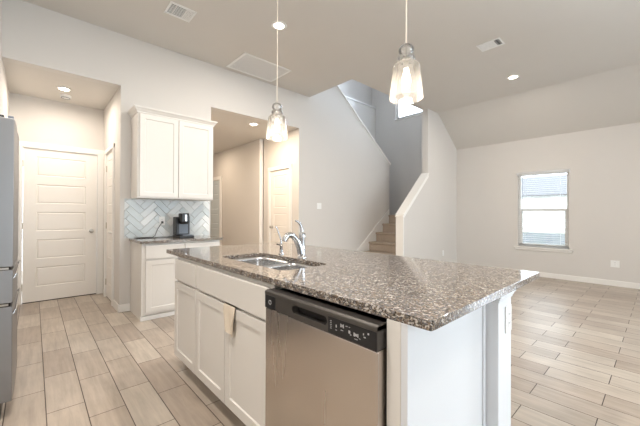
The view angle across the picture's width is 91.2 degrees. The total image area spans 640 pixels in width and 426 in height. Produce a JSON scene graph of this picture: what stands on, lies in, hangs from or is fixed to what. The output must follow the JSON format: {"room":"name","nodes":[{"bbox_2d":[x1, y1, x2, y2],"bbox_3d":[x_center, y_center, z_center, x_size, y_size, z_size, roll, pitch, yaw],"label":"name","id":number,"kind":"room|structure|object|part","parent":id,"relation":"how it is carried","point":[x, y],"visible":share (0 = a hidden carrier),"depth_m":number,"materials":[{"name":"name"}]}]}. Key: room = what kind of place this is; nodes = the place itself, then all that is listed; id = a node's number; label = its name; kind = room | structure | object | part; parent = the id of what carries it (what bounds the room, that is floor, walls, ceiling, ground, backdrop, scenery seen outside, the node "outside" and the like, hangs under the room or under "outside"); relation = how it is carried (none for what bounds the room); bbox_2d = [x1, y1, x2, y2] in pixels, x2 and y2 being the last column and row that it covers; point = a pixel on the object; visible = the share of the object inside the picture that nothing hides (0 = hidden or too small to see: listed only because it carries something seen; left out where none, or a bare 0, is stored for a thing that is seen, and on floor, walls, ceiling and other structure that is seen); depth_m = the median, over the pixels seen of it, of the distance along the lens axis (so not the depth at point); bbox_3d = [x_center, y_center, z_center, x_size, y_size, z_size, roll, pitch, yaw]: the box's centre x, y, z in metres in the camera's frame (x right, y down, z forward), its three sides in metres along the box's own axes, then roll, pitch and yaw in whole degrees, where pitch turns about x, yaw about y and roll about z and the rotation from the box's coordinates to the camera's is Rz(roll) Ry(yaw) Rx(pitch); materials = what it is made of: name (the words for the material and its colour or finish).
{"room":"kitchen","nodes":[
{"label":"kitchen","id":0,"kind":"room"},
{"bbox_2d":[0,0,8,117],"bbox_3d":[-1.252,-0.513,0.374,0.850,3.465,9.640,1,0,-42],"label":"wall","id":1,"kind":"structure","parent":0,"point":[4,91],"depth_m":3.28,"materials":[{"name":"paint"}]},
{"bbox_2d":[9,92,103,284],"bbox_3d":[-3.767,-0.179,4.527,1.040,2.822,0.114,1,0,-42],"label":"wall","id":2,"kind":"structure","parent":0,"point":[38,120],"depth_m":4.46,"materials":[{"name":"paint"}]},
{"bbox_2d":[17,141,103,304],"bbox_3d":[-3.708,0.135,4.504,0.982,2.200,0.115,1,0,-42],"label":"door","id":3,"kind":"structure","parent":2,"relation":"in","point":[60,249],"depth_m":4.49,"materials":[{"name":"white paint"}]},
{"bbox_2d":[3,61,118,109],"bbox_3d":[-3.367,-1.655,4.107,1.265,0.128,1.278,1,0,-42],"label":"ceiling","id":4,"kind":"structure","parent":0,"point":[22,80],"depth_m":3.97,"materials":[{"name":"paint"}]},
{"bbox_2d":[57,86,70,90],"bbox_3d":[-3.259,-1.578,3.989,0.140,0.026,0.140,1,0,-42],"label":"recessed light","id":5,"kind":"object","parent":4,"relation":"in","point":[63,88],"visible":1,"depth_m":3.96,"materials":[{"name":"white plastic"}]},
{"bbox_2d":[60,94,71,99],"bbox_3d":[-3.447,-1.572,4.249,0.128,0.036,0.128,1,0,-42],"label":"smoke detector","id":6,"kind":"object","parent":4,"relation":"attached to","point":[64,96],"visible":1,"depth_m":4.22,"materials":[{"name":"white plastic"}]},
{"bbox_2d":[103,89,118,301],"bbox_3d":[-2.949,-0.176,4.487,0.115,2.822,1.278,1,0,-42],"label":"wall","id":7,"kind":"structure","parent":0,"point":[111,112],"depth_m":4.14,"materials":[{"name":"paint"}]},
{"bbox_2d":[104,143,114,305],"bbox_3d":[-2.958,0.155,4.425,0.094,2.164,0.707,1,0,-42],"label":"door","id":8,"kind":"structure","parent":7,"relation":"in","point":[109,168],"depth_m":4.48,"materials":[{"name":"white paint"}]},
{"bbox_2d":[113,299,118,312],"bbox_3d":[-3.281,1.184,4.109,1.656,0.095,0.237,0,0,9],"label":"baseboard","id":9,"kind":"structure","parent":7,"relation":"attached to","point":[115,304],"depth_m":3.99,"materials":[{"name":"white paint"}]},
{"bbox_2d":[2,0,389,304],"bbox_3d":[-0.806,-1.002,5.502,6.717,4.500,0.115,1,0,-42],"label":"wall","id":10,"kind":"structure","parent":0,"point":[339,166],"depth_m":4.69,"materials":[{"name":"paint"}]},
{"bbox_2d":[119,303,129,312],"bbox_3d":[-0.929,1.200,5.298,4.210,0.095,0.014,1,0,-42],"label":"baseboard","id":11,"kind":"structure","parent":10,"relation":"attached to","point":[124,307],"depth_m":3.91,"materials":[{"name":"white paint"}]},
{"bbox_2d":[124,199,209,237],"bbox_3d":[-2.043,0.072,4.283,1.090,0.499,0.012,1,0,-42],"label":"backsplash","id":12,"kind":"structure","parent":10,"relation":"attached to","point":[141,216],"depth_m":4.18,"materials":[{"name":"white tile"}]},
{"bbox_2d":[159,217,164,224],"bbox_3d":[-2.118,0.106,4.201,0.072,0.117,0.008,1,0,-42],"label":"wall outlet","id":13,"kind":"object","parent":12,"relation":"attached to","point":[160,218],"visible":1,"depth_m":4.20,"materials":[{"name":"white plastic"}]},
{"bbox_2d":[127,104,217,200],"bbox_3d":[-1.925,-0.723,4.146,1.018,1.090,0.374,1,0,-42],"label":"upper cabinet","id":14,"kind":"object","parent":10,"relation":"attached to","point":[172,153],"visible":1,"depth_m":3.96,"materials":[{"name":"white paint"}]},
{"bbox_3d":[-1.987,-0.694,3.882,0.439,0.992,0.019,1,0,-42],"label":"door","id":15,"kind":"part","parent":14,"relation":"part of","materials":[{"name":"white paint"}]},
{"bbox_3d":[-1.923,-1.233,4.148,1.018,0.070,0.374,1,0,-42],"label":"crown moulding","id":16,"kind":"part","parent":14,"relation":"part of","materials":[{"name":"white paint"}]},
{"bbox_3d":[-1.657,-0.691,4.183,0.439,0.992,0.019,1,0,-42],"label":"door","id":17,"kind":"part","parent":14,"relation":"part of","materials":[{"name":"white paint"}]},
{"bbox_2d":[337,85,390,164],"bbox_3d":[0.743,-2.186,6.919,2.600,1.986,0.159,1,0,-42],"label":"trim","id":18,"kind":"structure","parent":10,"relation":"attached to","point":[337,85],"depth_m":7.02,"materials":[{"name":"white paint"}]},
{"bbox_2d":[357,210,388,250],"bbox_3d":[1.163,0.580,7.210,1.450,1.371,0.015,1,0,-42],"label":"trim","id":19,"kind":"structure","parent":10,"relation":"attached to","point":[364,246],"depth_m":7.30,"materials":[{"name":"white paint"}]},
{"bbox_2d":[213,139,259,245],"bbox_3d":[-2.297,-0.157,7.911,0.195,2.825,3.220,1,0,-42],"label":"wall","id":20,"kind":"structure","parent":0,"point":[238,167],"depth_m":7.30,"materials":[{"name":"paint"}]},
{"bbox_2d":[210,176,221,245],"bbox_3d":[-2.842,0.156,8.360,0.115,2.204,0.982,1,0,-42],"label":"door","id":21,"kind":"structure","parent":20,"relation":"in","point":[216,203],"depth_m":8.24,"materials":[{"name":"white paint"}]},
{"bbox_2d":[211,110,294,153],"bbox_3d":[-2.613,-1.638,7.003,1.905,0.125,4.538,1,0,-42],"label":"ceiling","id":22,"kind":"structure","parent":0,"point":[231,131],"depth_m":6.05,"materials":[{"name":"paint"}]},
{"bbox_2d":[263,130,294,243],"bbox_3d":[-0.805,-0.160,6.336,0.115,2.825,1.118,1,0,-42],"label":"wall","id":23,"kind":"structure","parent":0,"point":[277,151],"depth_m":6.32,"materials":[{"name":"paint"}]},
{"bbox_2d":[268,163,291,242],"bbox_3d":[-0.807,0.158,6.251,0.115,2.194,0.812,1,0,-42],"label":"door","id":24,"kind":"structure","parent":23,"relation":"in","point":[280,180],"depth_m":6.26,"materials":[{"name":"white paint"}]},
{"bbox_2d":[263,79,375,219],"bbox_3d":[0.108,-1.734,8.127,3.858,6.000,0.350,1,0,-42],"label":"wall","id":25,"kind":"structure","parent":0,"point":[353,89],"depth_m":8.98,"materials":[{"name":"paint"}]},
{"bbox_2d":[259,139,262,242],"bbox_3d":[-1.251,-0.207,6.681,0.095,2.730,0.010,1,0,-42],"label":"trim","id":26,"kind":"structure","parent":25,"relation":"attached to","point":[261,140],"depth_m":6.68,"materials":[{"name":"white paint"}]},
{"bbox_2d":[346,96,376,108],"bbox_3d":[0.193,-3.121,8.047,3.858,0.035,0.185,1,0,-42],"label":"trim","id":27,"kind":"structure","parent":25,"relation":"attached to","point":[346,96],"depth_m":8.83,"materials":[{"name":"white paint"}]},
{"bbox_2d":[0,277,639,425],"bbox_3d":[0.577,1.307,4.249,8.800,0.120,12.900,1,0,-42],"label":"floor","id":28,"kind":"structure","parent":0,"point":[575,345],"depth_m":2.52,"materials":[{"name":"beige tile"}]},
{"bbox_2d":[0,114,20,418],"bbox_3d":[-2.400,0.320,1.882,0.859,1.806,0.782,1,0,-42],"label":"refrigerator","id":29,"kind":"object","parent":28,"relation":"on","point":[9,138],"visible":1,"depth_m":1.86,"materials":[{"name":"grey metal"}]},
{"bbox_3d":[-2.000,-0.123,1.985,0.108,0.885,0.388,1,0,-42],"label":"door","id":30,"kind":"part","parent":29,"relation":"part of","materials":[{"name":"silver metal"}]},
{"bbox_3d":[-2.136,0.839,2.124,0.108,0.563,0.780,1,0,-42],"label":"freezer drawer","id":31,"kind":"part","parent":29,"relation":"part of","materials":[{"name":"silver metal"}]},
{"bbox_3d":[-2.134,0.438,2.126,0.108,0.195,0.780,1,0,-42],"label":"freezer drawer","id":32,"kind":"part","parent":29,"relation":"part of","materials":[{"name":"silver metal"}]},
{"bbox_3d":[-2.093,0.591,2.164,0.021,0.033,0.750,1,0,-42],"label":"drawer handle","id":33,"kind":"part","parent":29,"relation":"part of","materials":[{"name":"silver metal"}]},
{"bbox_3d":[-2.092,0.376,2.165,0.021,0.033,0.750,1,0,-42],"label":"drawer handle","id":34,"kind":"part","parent":29,"relation":"part of","materials":[{"name":"silver metal"}]},
{"bbox_3d":[-2.264,-0.122,2.274,0.108,0.885,0.388,1,0,-42],"label":"door","id":35,"kind":"part","parent":29,"relation":"part of","materials":[{"name":"silver metal"}]},
{"bbox_2d":[130,240,219,321],"bbox_3d":[-1.865,0.794,4.059,0.933,0.885,0.580,1,0,-42],"label":"base cabinet","id":36,"kind":"object","parent":28,"relation":"on","point":[152,269],"visible":0.47,"depth_m":3.68,"materials":[{"name":"white paint"}]},
{"bbox_3d":[-1.702,1.211,3.876,0.933,0.050,0.037,1,0,-42],"label":"trim","id":37,"kind":"part","parent":36,"relation":"part of","materials":[{"name":"white paint"}]},
{"bbox_3d":[-1.834,0.846,3.707,0.412,0.598,0.019,1,0,-42],"label":"door","id":38,"kind":"part","parent":36,"relation":"part of","materials":[{"name":"white paint"}]},
{"bbox_3d":[-1.833,0.450,3.709,0.412,0.160,0.019,1,0,-42],"label":"drawer","id":39,"kind":"part","parent":36,"relation":"part of","materials":[{"name":"white paint"}]},
{"bbox_2d":[129,235,222,243],"bbox_3d":[-1.848,0.337,4.057,0.977,0.030,0.605,1,0,-42],"label":"countertop","id":40,"kind":"structure","parent":36,"relation":"on","point":[197,237],"depth_m":3.87,"materials":[{"name":"stone"}]},
{"bbox_2d":[137,221,172,238],"bbox_3d":[-2.160,0.213,4.061,0.437,0.211,0.139,1,0,-42],"label":"power cord","id":41,"kind":"object","parent":40,"relation":"on","point":[161,221],"visible":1,"depth_m":4.07,"materials":[{"name":"black plastic"}]},
{"bbox_2d":[173,213,193,237],"bbox_3d":[-1.807,0.163,4.146,0.185,0.318,0.280,1,0,-42],"label":"coffee maker","id":42,"kind":"object","parent":40,"relation":"on","point":[181,224],"visible":1,"depth_m":4.10,"materials":[{"name":"black plastic"}]},
{"bbox_3d":[-1.804,0.204,4.142,0.115,0.135,0.010,1,0,-42],"label":"panel","id":43,"kind":"part","parent":42,"relation":"part of","materials":[{"name":"grey plastic"}]},
{"bbox_3d":[-1.504,0.453,4.009,0.432,0.160,0.019,1,0,-42],"label":"drawer","id":44,"kind":"part","parent":36,"relation":"part of","materials":[{"name":"white paint"}]},
{"bbox_2d":[265,288,386,425],"bbox_3d":[0.179,0.794,1.421,0.599,0.872,0.646,1,0,-42],"label":"dishwasher","id":45,"kind":"object","parent":28,"relation":"on","point":[326,362],"visible":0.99,"depth_m":1.18,"materials":[{"name":"silver metal"}]},
{"bbox_3d":[-0.019,0.399,1.240,0.052,0.076,0.646,1,0,-42],"label":"control panel","id":46,"kind":"part","parent":45,"relation":"part of","materials":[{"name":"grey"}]},
{"bbox_2d":[174,257,485,425],"bbox_3d":[-0.223,0.787,1.935,0.618,0.890,2.124,1,0,-42],"label":"base cabinet","id":47,"kind":"object","parent":28,"relation":"on","point":[437,377],"visible":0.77,"depth_m":1.55,"materials":[{"name":"white paint"}]},
{"bbox_3d":[-1.010,0.833,2.354,0.020,0.585,0.434,1,0,-42],"label":"door","id":48,"kind":"part","parent":47,"relation":"part of","materials":[{"name":"white paint"}]},
{"bbox_3d":[-1.012,0.446,2.360,0.020,0.160,0.422,1,0,-42],"label":"drawer","id":49,"kind":"part","parent":47,"relation":"part of","materials":[{"name":"white paint"}]},
{"bbox_3d":[-0.707,0.833,2.022,0.020,0.585,0.447,1,0,-42],"label":"door","id":50,"kind":"part","parent":47,"relation":"part of","materials":[{"name":"white paint"}]},
{"bbox_2d":[223,302,237,337],"bbox_3d":[-0.515,0.611,1.792,0.034,0.166,0.139,1,0,-42],"label":"dish towel","id":51,"kind":"object","parent":47,"relation":"hanging from","point":[228,309],"visible":0.97,"depth_m":1.79,"materials":[{"name":"beige fabric"}]},
{"bbox_3d":[-0.549,0.445,1.853,0.020,0.160,0.893,1,0,-42],"label":"drawer","id":52,"kind":"part","parent":47,"relation":"part of","materials":[{"name":"white paint"}]},
{"bbox_3d":[-0.401,0.832,1.687,0.020,0.585,0.450,1,0,-42],"label":"door","id":53,"kind":"part","parent":47,"relation":"part of","materials":[{"name":"white paint"}]},
{"bbox_3d":[0.208,0.348,1.449,0.533,0.012,0.664,1,0,-42],"label":"mounting rail","id":54,"kind":"part","parent":47,"relation":"part of","materials":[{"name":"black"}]},
{"bbox_2d":[166,242,538,330],"bbox_3d":[-0.071,0.329,2.178,1.160,0.030,2.425,1,0,-42],"label":"countertop","id":55,"kind":"structure","parent":47,"relation":"on","point":[426,294],"depth_m":1.49,"materials":[{"name":"stone"}]},
{"bbox_2d":[233,257,313,269],"bbox_3d":[-0.332,0.444,2.079,0.342,0.203,0.762,1,0,-42],"label":"sink","id":56,"kind":"object","parent":55,"relation":"in","point":[276,264],"visible":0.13,"depth_m":2.30,"materials":[{"name":"silver metal"}]},
{"bbox_3d":[-0.457,0.430,2.216,0.342,0.173,0.391,1,0,-42],"label":"bowl","id":57,"kind":"part","parent":56,"relation":"part of","materials":[{"name":"silver metal"}]},
{"bbox_3d":[-0.194,0.444,1.928,0.342,0.203,0.351,1,0,-42],"label":"bowl","id":58,"kind":"part","parent":56,"relation":"part of","materials":[{"name":"silver metal"}]},
{"bbox_2d":[275,226,283,253],"bbox_3d":[-0.307,0.206,2.392,0.066,0.214,0.042,0,0,-36],"label":"water tap","id":59,"kind":"object","parent":55,"relation":"on","point":[280,244],"visible":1,"depth_m":2.39,"materials":[{"name":"silver metal"}]},
{"bbox_2d":[282,220,306,257],"bbox_3d":[-0.175,0.179,2.142,0.198,0.267,0.062,1,0,-42],"label":"kitchen faucet","id":60,"kind":"object","parent":55,"relation":"on","point":[299,242],"visible":1,"depth_m":2.16,"materials":[{"name":"silver metal"}]},
{"bbox_3d":[-0.169,0.208,2.148,0.142,0.158,0.048,1,0,-42],"label":"spout","id":61,"kind":"part","parent":60,"relation":"part of","materials":[{"name":"silver metal"}]},
{"bbox_3d":[-0.143,0.095,2.185,0.068,0.099,0.029,0,0,-12],"label":"lever handle","id":62,"kind":"part","parent":60,"relation":"part of","materials":[{"name":"silver metal"}]},
{"bbox_3d":[0.248,0.784,0.999,0.050,0.890,0.052,1,0,-42],"label":"filler panel","id":63,"kind":"part","parent":47,"relation":"part of","materials":[{"name":"white paint"}]},
{"bbox_3d":[0.484,0.785,1.160,0.618,0.890,0.027,1,0,-42],"label":"panel","id":64,"kind":"part","parent":47,"relation":"part of","materials":[{"name":"white paint"}]},
{"bbox_2d":[362,215,395,254],"bbox_3d":[1.274,-0.158,7.404,3.089,2.849,2.283,1,0,-42],"label":"staircase","id":65,"kind":"structure","parent":28,"relation":"on","point":[384,243],"depth_m":7.07,"materials":[{"name":"brown wood"}]},
{"bbox_2d":[486,290,515,425],"bbox_3d":[0.757,0.788,1.441,0.196,0.890,0.201,1,0,-42],"label":"island post","id":66,"kind":"object","parent":28,"relation":"on","point":[498,342],"visible":0.39,"depth_m":1.35,"materials":[{"name":"white paint"}]},
{"bbox_2d":[505,304,511,332],"bbox_3d":[0.842,0.471,1.399,0.072,0.117,0.008,1,0,-42],"label":"wall outlet","id":67,"kind":"object","parent":66,"relation":"attached to","point":[508,309],"visible":1,"depth_m":1.39,"materials":[{"name":"white plastic"}]},
{"bbox_2d":[22,0,639,112],"bbox_3d":[1.735,-2.295,2.163,7.650,0.140,8.247,1,0,-42],"label":"ceiling","id":68,"kind":"structure","parent":0,"point":[324,44],"depth_m":3.94,"materials":[{"name":"paint"}]},
{"bbox_2d":[164,1,196,21],"bbox_3d":[-1.547,-2.227,3.477,0.278,0.006,0.248,1,0,-42],"label":"ceiling vent","id":69,"kind":"object","parent":68,"relation":"in","point":[180,10],"visible":1,"depth_m":3.47,"materials":[{"name":"white plastic"}]},
{"bbox_2d":[226,52,290,81],"bbox_3d":[-0.931,-2.216,4.811,0.809,0.008,0.569,1,0,-42],"label":"ceiling vent","id":70,"kind":"object","parent":68,"relation":"in","point":[246,63],"visible":0.98,"depth_m":4.78,"materials":[{"name":"white paint"}]},
{"bbox_2d":[266,0,287,140],"bbox_3d":[-0.334,-1.406,2.455,0.168,1.650,0.168,1,0,-42],"label":"pendant lamp","id":71,"kind":"object","parent":68,"relation":"hanging from","point":[277,114],"visible":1,"depth_m":2.44,"materials":[{"name":"clear glass"}]},
{"bbox_3d":[-0.337,-0.721,2.451,0.168,0.279,0.168,1,0,-42],"label":"lamp shade","id":72,"kind":"part","parent":71,"relation":"part of","materials":[{"name":"clear glass"}]},
{"bbox_3d":[-0.337,-0.685,2.451,0.046,0.102,0.046,1,0,-42],"label":"bulb","id":73,"kind":"part","parent":71,"relation":"part of","materials":[{"name":"white glass"}]},
{"bbox_3d":[-0.333,-1.539,2.456,0.006,1.345,0.006,1,0,-42],"label":"cord","id":74,"kind":"part","parent":71,"relation":"part of","materials":[{"name":"beige plastic"}]},
{"bbox_2d":[271,21,286,29],"bbox_3d":[-0.487,-2.221,3.719,0.183,0.008,0.183,1,0,-42],"label":"recessed light","id":75,"kind":"object","parent":68,"relation":"in","point":[281,25],"visible":0.89,"depth_m":3.71,"materials":[{"name":"white plastic"}]},
{"bbox_2d":[274,23,283,28],"bbox_3d":[-0.487,-2.223,3.719,0.117,0.004,0.117,0,0,33],"label":"diffuser","id":76,"kind":"object","parent":75,"relation":"attached to","point":[280,25],"depth_m":3.72,"materials":[{"name":"white"}]},
{"bbox_2d":[389,0,422,103],"bbox_3d":[0.443,-1.407,1.605,0.168,1.650,0.168,1,0,-42],"label":"pendant lamp","id":77,"kind":"object","parent":68,"relation":"hanging from","point":[406,80],"visible":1,"depth_m":1.58,"materials":[{"name":"clear glass"}]},
{"bbox_2d":[403,45,408,68],"bbox_3d":[0.441,-0.802,1.601,0.030,0.129,0.030,1,0,-42],"label":"socket","id":78,"kind":"object","parent":77,"relation":"attached to","point":[405,64],"depth_m":1.59,"materials":[{"name":"grey metal"}]},
{"bbox_3d":[0.440,-0.722,1.601,0.168,0.279,0.168,1,0,-42],"label":"lamp shade","id":79,"kind":"part","parent":77,"relation":"part of","materials":[{"name":"clear glass"}]},
{"bbox_3d":[0.444,-1.540,1.605,0.006,1.345,0.006,1,0,-42],"label":"cord","id":80,"kind":"part","parent":77,"relation":"part of","materials":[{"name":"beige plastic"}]},
{"bbox_3d":[0.440,-0.687,1.601,0.046,0.102,0.046,1,0,-42],"label":"bulb","id":81,"kind":"part","parent":77,"relation":"part of","materials":[{"name":"white glass"}]},
{"bbox_2d":[476,37,504,51],"bbox_3d":[2.240,-2.208,4.115,0.213,0.006,0.283,1,0,-42],"label":"ceiling vent","id":82,"kind":"object","parent":68,"relation":"in","point":[491,44],"visible":1,"depth_m":4.11,"materials":[{"name":"white plastic"}]},
{"bbox_2d":[506,75,519,79],"bbox_3d":[3.127,-2.199,5.078,0.183,0.008,0.183,1,0,-42],"label":"recessed light","id":83,"kind":"object","parent":68,"relation":"in","point":[511,77],"visible":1,"depth_m":5.08,"materials":[{"name":"white plastic"}]},
{"bbox_2d":[404,109,456,261],"bbox_3d":[1.811,-1.737,6.262,3.858,6.000,0.129,1,0,-42],"label":"wall","id":84,"kind":"structure","parent":0,"point":[430,224],"depth_m":6.78,"materials":[{"name":"paint"}]},
{"bbox_2d":[395,173,428,255],"bbox_3d":[1.872,0.224,6.311,0.990,2.079,0.185,1,0,-42],"label":"trim","id":85,"kind":"structure","parent":84,"relation":"attached to","point":[399,219],"depth_m":5.99,"materials":[{"name":"white paint"}]},
{"bbox_2d":[372,88,639,282],"bbox_3d":[4.763,-1.727,5.979,0.120,6.000,9.800,1,0,-42],"label":"wall","id":86,"kind":"structure","parent":0,"point":[603,164],"depth_m":6.22,"materials":[{"name":"paint"}]},
{"bbox_2d":[394,99,421,120],"bbox_3d":[2.576,-3.179,8.351,0.130,1.192,1.352,1,0,-42],"label":"window","id":87,"kind":"structure","parent":86,"relation":"in","point":[398,101],"depth_m":8.74,"materials":[{"name":"white paint"}]},
{"bbox_3d":[2.555,-2.596,8.331,0.080,0.025,1.350,1,0,-42],"label":"sill","id":88,"kind":"part","parent":87,"relation":"part of","materials":[{"name":"white paint"}]},
{"bbox_2d":[514,172,572,252],"bbox_3d":[4.446,-0.028,6.262,0.145,1.572,0.980,1,0,-42],"label":"window","id":89,"kind":"structure","parent":86,"relation":"in","point":[566,210],"depth_m":6.22,"materials":[{"name":"white paint"}]},
{"bbox_2d":[516,169,569,248],"bbox_3d":[4.429,-0.077,6.248,0.071,1.516,0.883,1,0,-42],"label":"window blind","id":90,"kind":"object","parent":89,"relation":"attached to","point":[559,171],"visible":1,"depth_m":6.15,"materials":[{"name":"white plastic"}]},
{"bbox_3d":[4.439,0.671,6.254,0.036,0.020,0.830,1,0,-42],"label":"rail","id":91,"kind":"part","parent":90,"relation":"part of","materials":[{"name":"white plastic"}]},
{"bbox_3d":[4.628,-0.052,6.028,0.002,1.430,0.004,1,0,-42],"label":"ladder cord","id":92,"kind":"part","parent":90,"relation":"part of","materials":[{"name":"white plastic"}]},
{"bbox_3d":[4.425,0.699,6.241,0.095,0.023,0.980,1,0,-42],"label":"sill","id":93,"kind":"part","parent":89,"relation":"part of","materials":[{"name":"white paint"}]},
{"bbox_3d":[4.472,0.287,6.285,0.052,0.747,0.790,1,0,-42],"label":"sash","id":94,"kind":"part","parent":89,"relation":"part of","materials":[{"name":"white paint"}]},
{"bbox_2d":[457,262,639,288],"bbox_3d":[5.594,1.223,4.941,0.014,0.095,6.915,1,0,-42],"label":"baseboard","id":95,"kind":"structure","parent":86,"relation":"attached to","point":[541,274],"depth_m":5.68,"materials":[{"name":"white paint"}]},
{"bbox_2d":[610,260,619,267],"bbox_3d":[5.133,0.886,5.453,0.008,0.117,0.115,1,0,-42],"label":"wall outlet","id":96,"kind":"object","parent":86,"relation":"attached to","point":[613,263],"visible":1,"depth_m":5.45,"materials":[{"name":"white plastic"}]},
{"bbox_2d":[438,63,639,149],"bbox_3d":[5.354,-1.886,4.646,1.048,0.902,7.035,1,0,-42],"label":"ceiling","id":97,"kind":"structure","parent":0,"point":[610,98],"depth_m":5.74,"materials":[{"name":"paint"}]},
{"label":"outside","id":98,"kind":"structure","parent":0,"visible":0},
{"bbox_3d":[15.917,1.781,17.921,32.300,0.200,45.000,1,0,-42],"label":"ground","id":99,"kind":"structure","parent":98,"visible":0},
{"bbox_2d":[521,174,566,233],"bbox_3d":[8.462,-0.006,11.792,4.600,3.250,19.000,1,0,-42],"label":"house","id":100,"kind":"structure","parent":99,"relation":"on","point":[541,197],"depth_m":10.18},
{"bbox_2d":[523,233,564,244],"bbox_3d":[5.353,1.066,8.950,0.070,1.050,16.000,1,0,-42],"label":"fence","id":101,"kind":"object","parent":99,"relation":"on","point":[539,238],"visible":0.02,"depth_m":8.32,"materials":[{"name":"grey wood"}]},
{"bbox_3d":[5.343,0.801,8.941,0.040,0.080,16.000,1,0,-42],"label":"rail","id":102,"kind":"part","parent":101,"relation":"part of","materials":[{"name":"grey wood"}]}
]}

